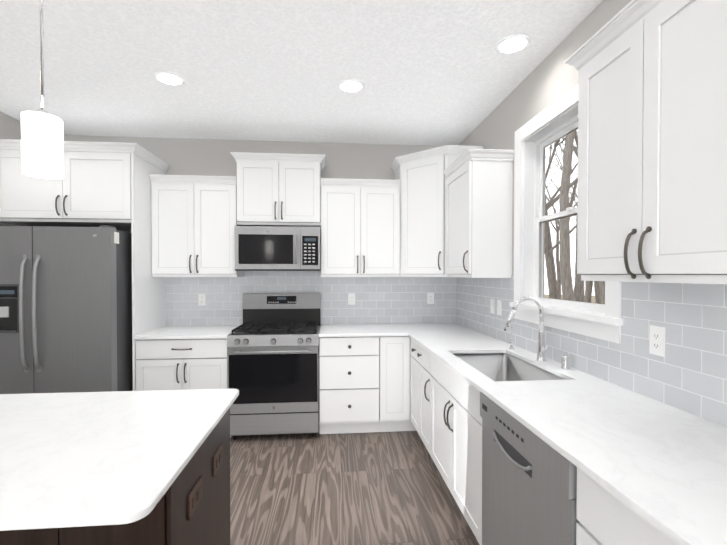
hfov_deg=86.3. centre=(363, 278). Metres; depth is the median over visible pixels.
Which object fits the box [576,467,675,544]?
base cabinet
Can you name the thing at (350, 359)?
base cabinet
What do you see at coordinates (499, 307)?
light switch
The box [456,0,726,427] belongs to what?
wall
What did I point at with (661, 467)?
countertop
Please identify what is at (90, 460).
island countertop
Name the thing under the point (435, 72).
ceiling
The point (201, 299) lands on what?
electrical outlet
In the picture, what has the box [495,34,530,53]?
recessed light
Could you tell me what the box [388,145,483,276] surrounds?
upper cabinet
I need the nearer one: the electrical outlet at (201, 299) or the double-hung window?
the double-hung window
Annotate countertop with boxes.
[0,389,238,532]
[134,325,239,338]
[319,324,405,336]
[398,323,726,544]
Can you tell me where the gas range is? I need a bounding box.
[227,293,320,439]
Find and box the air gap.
[561,355,569,369]
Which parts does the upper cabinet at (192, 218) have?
crown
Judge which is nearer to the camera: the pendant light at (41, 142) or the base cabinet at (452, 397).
the pendant light at (41, 142)
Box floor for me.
[230,431,479,544]
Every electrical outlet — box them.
[198,294,205,305]
[348,293,354,304]
[427,293,433,303]
[649,325,665,356]
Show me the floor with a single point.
(379, 488)
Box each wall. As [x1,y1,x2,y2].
[0,111,20,139]
[63,135,455,325]
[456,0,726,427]
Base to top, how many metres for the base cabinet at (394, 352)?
0.892 m
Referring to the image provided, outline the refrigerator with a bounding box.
[0,224,132,393]
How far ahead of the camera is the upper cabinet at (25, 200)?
3.16 m
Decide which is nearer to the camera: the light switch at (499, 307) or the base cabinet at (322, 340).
the light switch at (499, 307)
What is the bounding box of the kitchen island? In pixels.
[0,397,236,544]
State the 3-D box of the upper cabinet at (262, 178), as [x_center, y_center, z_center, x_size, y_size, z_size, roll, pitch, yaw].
[-0.970,-0.835,3.768,0.445,0.657,0.326,0,1,-5]
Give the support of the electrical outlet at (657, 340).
attached to the wall at (687, 373)
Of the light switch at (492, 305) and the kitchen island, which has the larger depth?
the light switch at (492, 305)
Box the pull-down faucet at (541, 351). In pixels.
[505,296,546,361]
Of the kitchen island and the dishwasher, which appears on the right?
the dishwasher
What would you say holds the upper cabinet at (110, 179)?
attached to the wall at (390, 300)
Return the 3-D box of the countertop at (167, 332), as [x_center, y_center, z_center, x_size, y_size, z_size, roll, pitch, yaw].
[-1.556,0.485,3.565,0.756,0.022,0.645,0,1,-5]
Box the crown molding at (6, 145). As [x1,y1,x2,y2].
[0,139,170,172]
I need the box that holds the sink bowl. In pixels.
[453,353,565,380]
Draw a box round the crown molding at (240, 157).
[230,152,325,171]
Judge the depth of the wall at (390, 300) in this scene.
3.97 m
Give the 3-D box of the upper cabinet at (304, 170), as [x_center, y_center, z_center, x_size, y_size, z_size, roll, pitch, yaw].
[-0.642,-0.836,3.797,0.445,0.657,0.326,0,1,-5]
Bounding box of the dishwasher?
[480,392,579,544]
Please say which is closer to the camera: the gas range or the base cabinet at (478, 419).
the base cabinet at (478, 419)
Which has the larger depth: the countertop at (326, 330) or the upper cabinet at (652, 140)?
the countertop at (326, 330)
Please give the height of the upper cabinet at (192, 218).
0.925 m
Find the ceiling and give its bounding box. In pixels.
[0,0,602,145]
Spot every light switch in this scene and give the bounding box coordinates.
[490,299,494,313]
[497,300,501,315]
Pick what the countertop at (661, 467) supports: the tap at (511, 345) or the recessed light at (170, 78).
the tap at (511, 345)
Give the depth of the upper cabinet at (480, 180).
2.85 m
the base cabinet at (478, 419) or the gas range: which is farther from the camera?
the gas range
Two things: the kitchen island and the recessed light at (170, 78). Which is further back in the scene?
the recessed light at (170, 78)
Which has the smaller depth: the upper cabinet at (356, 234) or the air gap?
the air gap
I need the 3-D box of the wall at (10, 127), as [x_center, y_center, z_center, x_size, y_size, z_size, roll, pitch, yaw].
[-2.762,0.049,-0.527,0.160,2.780,8.600,0,1,-5]
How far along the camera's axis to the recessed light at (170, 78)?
2.66 m
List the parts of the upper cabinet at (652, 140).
crown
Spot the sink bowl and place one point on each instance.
(500, 367)
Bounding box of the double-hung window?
[510,84,622,343]
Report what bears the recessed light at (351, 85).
in the ceiling
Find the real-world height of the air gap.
0.070 m
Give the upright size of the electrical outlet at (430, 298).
0.118 m
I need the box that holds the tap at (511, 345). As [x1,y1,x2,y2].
[504,324,513,349]
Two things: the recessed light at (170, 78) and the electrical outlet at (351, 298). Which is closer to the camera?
the recessed light at (170, 78)
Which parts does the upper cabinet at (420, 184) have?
crown, crown corner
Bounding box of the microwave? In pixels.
[234,226,320,270]
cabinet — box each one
[0,140,83,226]
[0,149,165,390]
[72,141,163,231]
[135,338,226,390]
[148,172,243,279]
[227,337,326,436]
[236,152,287,225]
[288,154,323,227]
[320,176,391,276]
[327,336,374,433]
[378,335,415,431]
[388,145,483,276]
[403,335,430,455]
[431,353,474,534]
[448,148,513,277]
[475,388,481,544]
[572,0,719,283]
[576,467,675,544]
[716,0,726,283]
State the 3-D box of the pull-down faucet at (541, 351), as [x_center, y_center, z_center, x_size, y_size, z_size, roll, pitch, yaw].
[0.962,0.296,2.269,0.251,0.388,0.107,0,1,-5]
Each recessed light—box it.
[153,71,184,85]
[337,79,364,92]
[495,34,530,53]
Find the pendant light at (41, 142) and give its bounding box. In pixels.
[21,0,62,178]
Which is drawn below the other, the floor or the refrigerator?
the floor
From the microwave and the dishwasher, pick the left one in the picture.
the microwave
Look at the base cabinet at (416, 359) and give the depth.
3.19 m

